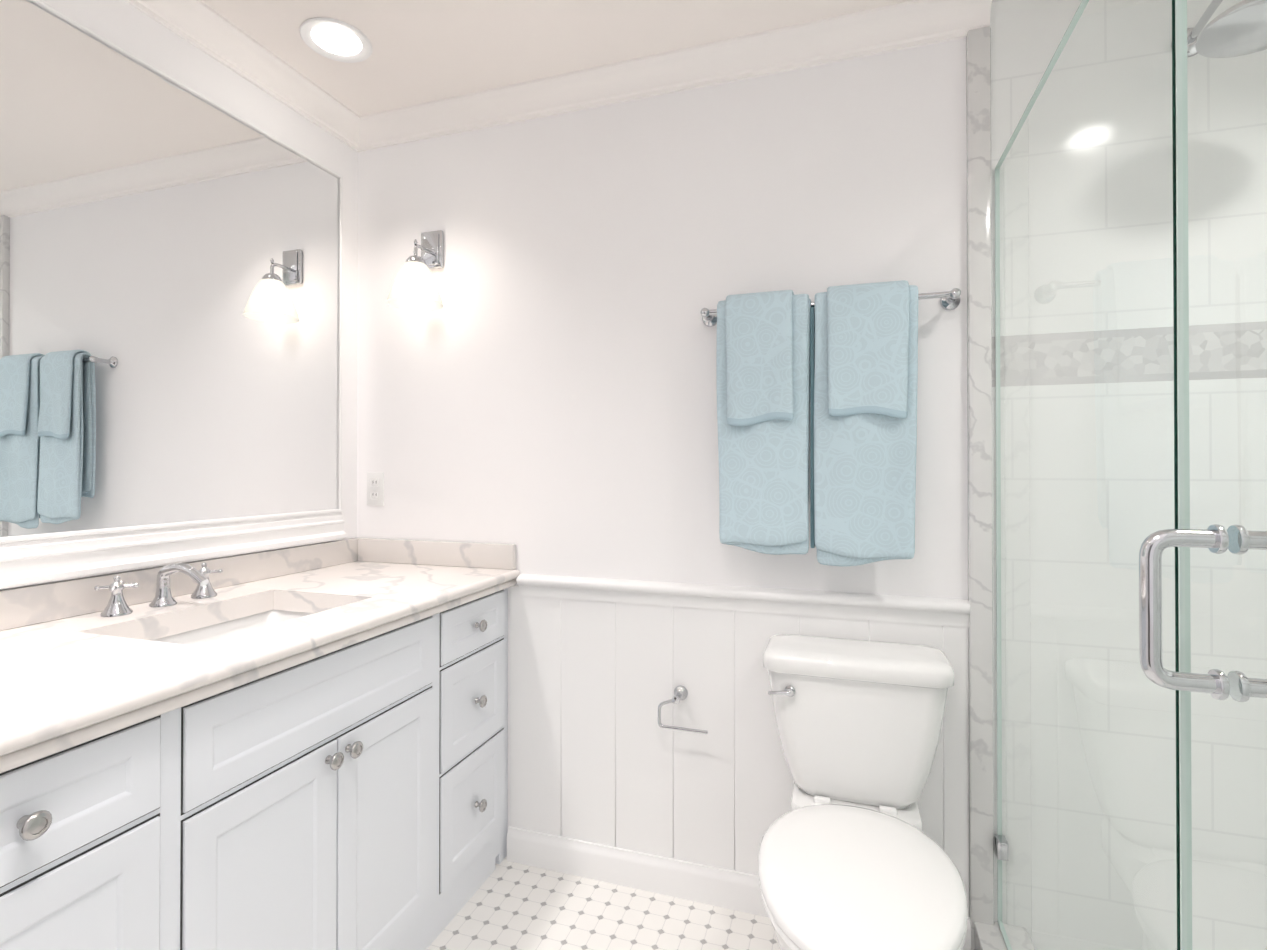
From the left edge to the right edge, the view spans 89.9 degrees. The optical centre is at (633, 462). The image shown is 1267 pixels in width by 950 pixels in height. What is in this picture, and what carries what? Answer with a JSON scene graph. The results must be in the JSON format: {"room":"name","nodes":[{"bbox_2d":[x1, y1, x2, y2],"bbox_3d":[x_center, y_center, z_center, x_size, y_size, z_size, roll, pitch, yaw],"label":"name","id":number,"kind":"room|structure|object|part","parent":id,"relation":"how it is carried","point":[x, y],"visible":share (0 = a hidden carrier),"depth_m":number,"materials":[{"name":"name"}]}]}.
{"room":"bathroom","nodes":[
{"label":"bathroom","id":0,"kind":"room"},
{"bbox_2d":[0,0,357,589],"bbox_3d":[-1.442,0.036,0.972,0.100,2.440,2.900,0,0,18],"label":"wall","id":1,"kind":"structure","parent":0,"point":[127,26],"depth_m":1.90,"materials":[{"name":"paint"}]},
{"bbox_2d":[0,0,345,588],"bbox_3d":[-1.190,-0.360,1.523,0.034,1.228,1.318,0,0,18],"label":"mirror","id":2,"kind":"object","parent":1,"relation":"attached to","point":[171,275],"visible":0.94,"depth_m":1.55,"materials":[{"name":"mirror"}]},
{"bbox_2d":[0,537,357,630],"bbox_3d":[-1.196,0.300,1.519,0.020,0.080,1.497,0,0,18],"label":"backsplash","id":3,"kind":"structure","parent":1,"relation":"attached to","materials":[{"name":"stone"}]},
{"bbox_2d":[125,0,368,151],"bbox_3d":[-1.347,-1.144,0.996,0.070,0.078,2.610,0,0,18],"label":"crown molding","id":4,"kind":"structure","parent":1,"relation":"attached to","point":[204,27],"depth_m":1.81,"materials":[{"name":"paint"}]},
{"bbox_2d":[201,0,912,115],"bbox_3d":[-0.016,-1.236,0.514,3.100,0.100,2.900,0,0,18],"label":"ceiling","id":5,"kind":"structure","parent":0,"point":[424,51],"depth_m":1.75,"materials":[{"name":"paint"}]},
{"bbox_2d":[299,17,372,62],"bbox_3d":[-0.827,-1.174,1.771,0.186,0.008,0.186,0,0,18],"label":"recessed light","id":6,"kind":"object","parent":5,"relation":"in","point":[309,25],"depth_m":1.77,"materials":[{"name":"glass"}]},
{"bbox_2d":[426,856,779,949],"bbox_3d":[-0.016,1.303,0.497,3.100,0.100,2.900,0,0,18],"label":"floor","id":7,"kind":"structure","parent":0,"point":[508,905],"depth_m":1.75,"materials":[{"name":"white tile"}]},
{"bbox_2d":[0,581,516,949],"bbox_3d":[-0.903,0.827,1.425,0.633,0.865,1.486,0,0,18],"label":"bathroom vanity","id":8,"kind":"object","parent":7,"relation":"on","point":[304,747],"depth_m":1.24,"materials":[{"name":"paint"}]},
{"bbox_3d":[-0.782,0.470,0.825,0.029,0.035,0.035,0,0,18],"label":"knob","id":9,"kind":"part","parent":8,"relation":"part of","materials":[{"name":"silver metal"}]},
{"bbox_3d":[-0.801,0.851,0.829,0.010,0.590,0.351,0,0,18],"label":"door","id":10,"kind":"part","parent":8,"relation":"part of","materials":[{"name":"paint"}]},
{"bbox_3d":[-0.801,0.470,0.832,0.010,0.140,0.351,0,0,18],"label":"drawer","id":11,"kind":"part","parent":8,"relation":"part of","materials":[{"name":"paint"}]},
{"bbox_3d":[-0.683,0.868,1.190,0.010,0.560,0.328,0,0,18],"label":"door","id":12,"kind":"part","parent":8,"relation":"part of","materials":[{"name":"paint"}]},
{"bbox_2d":[0,561,519,768],"bbox_3d":[-0.900,0.366,1.422,0.642,0.054,1.496,0,0,18],"label":"countertop","id":13,"kind":"structure","parent":8,"relation":"on","point":[59,688],"depth_m":1.16,"materials":[{"name":"white stone"}]},
{"bbox_2d":[92,561,223,620],"bbox_3d":[-1.068,0.289,1.494,0.165,0.102,0.260,0,0,18],"label":"faucet","id":14,"kind":"object","parent":13,"relation":"on","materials":[{"name":"silver metal"}]},
{"bbox_2d":[132,601,319,644],"bbox_3d":[-0.883,0.451,1.433,0.349,0.140,0.484,0,0,18],"label":"sink","id":15,"kind":"object","parent":13,"relation":"in","point":[224,624],"depth_m":1.58,"materials":[{"name":"white ceramic"}]},
{"bbox_3d":[-0.622,0.619,1.316,0.029,0.035,0.035,0,0,18],"label":"knob","id":16,"kind":"part","parent":8,"relation":"part of","materials":[{"name":"silver metal"}]},
{"bbox_3d":[-0.604,0.619,1.370,0.029,0.035,0.035,0,0,18],"label":"knob","id":17,"kind":"part","parent":8,"relation":"part of","materials":[{"name":"silver metal"}]},
{"bbox_3d":[-0.580,0.870,1.506,0.010,0.560,0.329,0,0,18],"label":"door","id":18,"kind":"part","parent":8,"relation":"part of","materials":[{"name":"paint"}]},
{"bbox_3d":[-0.465,1.000,1.857,0.010,0.305,0.332,0,0,18],"label":"drawer","id":19,"kind":"part","parent":8,"relation":"part of","materials":[{"name":"paint"}]},
{"bbox_3d":[-0.465,0.697,1.859,0.010,0.270,0.332,0,0,18],"label":"drawer","id":20,"kind":"part","parent":8,"relation":"part of","materials":[{"name":"paint"}]},
{"bbox_3d":[-0.465,0.477,1.861,0.010,0.140,0.332,0,0,18],"label":"drawer","id":21,"kind":"part","parent":8,"relation":"part of","materials":[{"name":"paint"}]},
{"bbox_3d":[-0.446,1.000,1.851,0.029,0.035,0.035,0,0,18],"label":"knob","id":22,"kind":"part","parent":8,"relation":"part of","materials":[{"name":"silver metal"}]},
{"bbox_3d":[-0.446,0.697,1.853,0.029,0.035,0.035,0,0,18],"label":"knob","id":23,"kind":"part","parent":8,"relation":"part of","materials":[{"name":"silver metal"}]},
{"bbox_3d":[-0.446,0.477,1.854,0.029,0.035,0.035,0,0,18],"label":"knob","id":24,"kind":"part","parent":8,"relation":"part of","materials":[{"name":"silver metal"}]},
{"bbox_2d":[758,634,966,949],"bbox_3d":[0.481,0.862,1.370,0.437,0.794,0.698,0,0,18],"label":"toilet","id":25,"kind":"object","parent":7,"relation":"on","point":[852,856],"visible":1,"depth_m":1.47,"materials":[{"name":"white ceramic"}]},
{"bbox_3d":[0.362,0.560,1.553,0.064,0.026,0.022,0,0,18],"label":"lever","id":26,"kind":"part","parent":25,"relation":"part of","materials":[{"name":"silver metal"}]},
{"bbox_3d":[0.454,1.002,1.286,0.374,0.272,0.487,0,0,18],"label":"bowl","id":27,"kind":"part","parent":25,"relation":"part of","materials":[{"name":"white ceramic"}]},
{"bbox_3d":[0.556,0.677,1.600,0.418,0.317,0.196,0,0,18],"label":"tank","id":28,"kind":"part","parent":25,"relation":"part of","materials":[{"name":"white ceramic"}]},
{"bbox_3d":[0.555,0.492,1.600,0.437,0.052,0.218,0,0,18],"label":"tank lid","id":29,"kind":"part","parent":25,"relation":"part of","materials":[{"name":"white ceramic"}]},
{"bbox_3d":[0.454,0.833,1.287,0.400,0.028,0.524,0,0,18],"label":"lid","id":30,"kind":"part","parent":25,"relation":"part of","materials":[{"name":"white ceramic"}]},
{"bbox_3d":[0.452,0.857,1.282,0.398,0.017,0.508,0,0,18],"label":"seat","id":31,"kind":"part","parent":25,"relation":"part of","materials":[{"name":"white ceramic"}]},
{"bbox_2d":[357,38,967,826],"bbox_3d":[0.467,0.042,1.821,3.000,2.440,0.100,0,0,18],"label":"wall","id":32,"kind":"structure","parent":0,"point":[539,388],"depth_m":1.92,"materials":[{"name":"paint"}]},
{"bbox_2d":[367,472,383,505],"bbox_3d":[-0.898,0.093,2.208,0.070,0.117,0.010,0,0,18],"label":"electrical outlet","id":33,"kind":"object","parent":32,"relation":"attached to","point":[375,488],"visible":1,"depth_m":2.21,"materials":[{"name":"white plastic"}]},
{"bbox_2d":[386,230,443,310],"bbox_3d":[-0.705,-0.644,2.059,0.176,0.267,0.182,0,0,18],"label":"sconce","id":34,"kind":"object","parent":32,"relation":"attached to","point":[414,287],"visible":1,"depth_m":2.04,"materials":[{"name":"white glass"}]},
{"bbox_3d":[-0.706,-0.577,2.055,0.176,0.132,0.176,0,0,18],"label":"lamp shade","id":35,"kind":"part","parent":34,"relation":"part of","materials":[{"name":"white glass"}]},
{"bbox_2d":[357,0,991,149],"bbox_3d":[0.001,-1.139,1.891,1.895,0.078,0.070,0,0,18],"label":"crown molding","id":36,"kind":"structure","parent":32,"relation":"attached to","point":[915,23],"depth_m":1.84,"materials":[{"name":"paint"}]},
{"bbox_2d":[507,826,970,949],"bbox_3d":[0.230,1.212,1.822,1.320,0.099,0.030,0,0,18],"label":"baseboard","id":37,"kind":"structure","parent":32,"relation":"attached to","point":[716,886],"depth_m":1.88,"materials":[{"name":"paint"}]},
{"bbox_2d":[517,574,969,627],"bbox_3d":[0.246,0.390,1.820,1.284,0.068,0.034,0,0,18],"label":"trim","id":38,"kind":"structure","parent":32,"relation":"attached to","point":[913,610],"depth_m":1.78,"materials":[{"name":"paint"}]},
{"bbox_2d":[701,280,960,565],"bbox_3d":[0.504,-0.097,1.687,0.678,0.732,0.130,0,0,18],"label":"towel rail","id":39,"kind":"object","parent":32,"relation":"attached to","point":[837,367],"visible":1,"depth_m":1.65,"materials":[{"name":"blue fabric"}]},
{"bbox_2d":[966,26,993,949],"bbox_3d":[0.883,0.078,1.618,0.053,2.366,0.026,0,0,18],"label":"jamb","id":40,"kind":"object","parent":32,"relation":"attached to","point":[979,425],"visible":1,"depth_m":1.61,"materials":[{"name":"stone"}]},
{"bbox_2d":[974,922,1033,949],"bbox_3d":[0.648,1.205,0.760,0.120,0.100,1.772,0,0,18],"label":"sill","id":41,"kind":"structure","parent":32,"relation":"attached to","point":[988,937],"depth_m":1.55,"materials":[{"name":"stone"}]},
{"bbox_2d":[994,0,1266,949],"bbox_3d":[0.664,0.201,0.816,0.151,1.903,1.664,0,0,18],"label":"glass","id":42,"kind":"object","parent":41,"relation":"on","point":[1182,680],"visible":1,"depth_m":0.82,"materials":[{"name":"clear glass"}]},
{"bbox_2d":[995,0,1088,949],"bbox_3d":[0.782,0.203,1.175,0.010,1.903,0.906,0,0,18],"label":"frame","id":43,"kind":"object","parent":42,"relation":"attached to","point":[1001,844],"depth_m":1.31,"materials":[{"name":"clear glass"}]},
{"bbox_2d":[1175,0,1191,949],"bbox_3d":[0.528,0.198,0.397,0.010,1.903,0.714,0,0,18],"label":"frame","id":44,"kind":"object","parent":42,"relation":"attached to","point":[1183,639],"depth_m":0.74,"materials":[{"name":"green"}]},
{"bbox_3d":[0.611,0.154,0.653,0.151,0.180,0.031,0,0,18],"label":"handle","id":45,"kind":"part","parent":42,"relation":"part of","materials":[{"name":"silver metal"}]},
{"label":"door","id":46,"kind":"part","parent":42,"relation":"part of","materials":[{"name":"clear glass"}]},
{"bbox_2d":[990,0,1266,949],"bbox_3d":[1.346,0.040,1.476,0.915,2.440,0.008,0,0,18],"label":"shower wall tile","id":47,"kind":"structure","parent":32,"relation":"attached to","point":[1026,36],"depth_m":1.53,"materials":[{"name":"white tile"}]},
{"bbox_2d":[1171,0,1266,57],"bbox_3d":[1.242,-0.928,1.304,0.208,0.185,0.396,0,0,18],"label":"shower head","id":48,"kind":"object","parent":47,"relation":"attached to","point":[1245,40],"depth_m":1.25},
{"bbox_3d":[0.234,0.783,1.837,1.320,0.778,0.004,0,0,18],"label":"wall","id":49,"kind":"structure","parent":0,"visible":0},
{"bbox_2d":[510,585,968,916],"bbox_3d":[0.232,0.783,1.832,1.320,0.778,0.009,0,0,18],"label":"wall","id":50,"kind":"structure","parent":49,"relation":"attached to","point":[599,754],"depth_m":1.87,"materials":[{"name":"paint"}]},
{"bbox_2d":[658,685,707,733],"bbox_3d":[0.145,0.707,1.819,0.145,0.108,0.071,0,0,18],"label":"paper holder","id":51,"kind":"object","parent":50,"relation":"attached to","point":[680,692],"visible":1,"depth_m":1.81,"materials":[{"name":"silver metal"}]}
]}

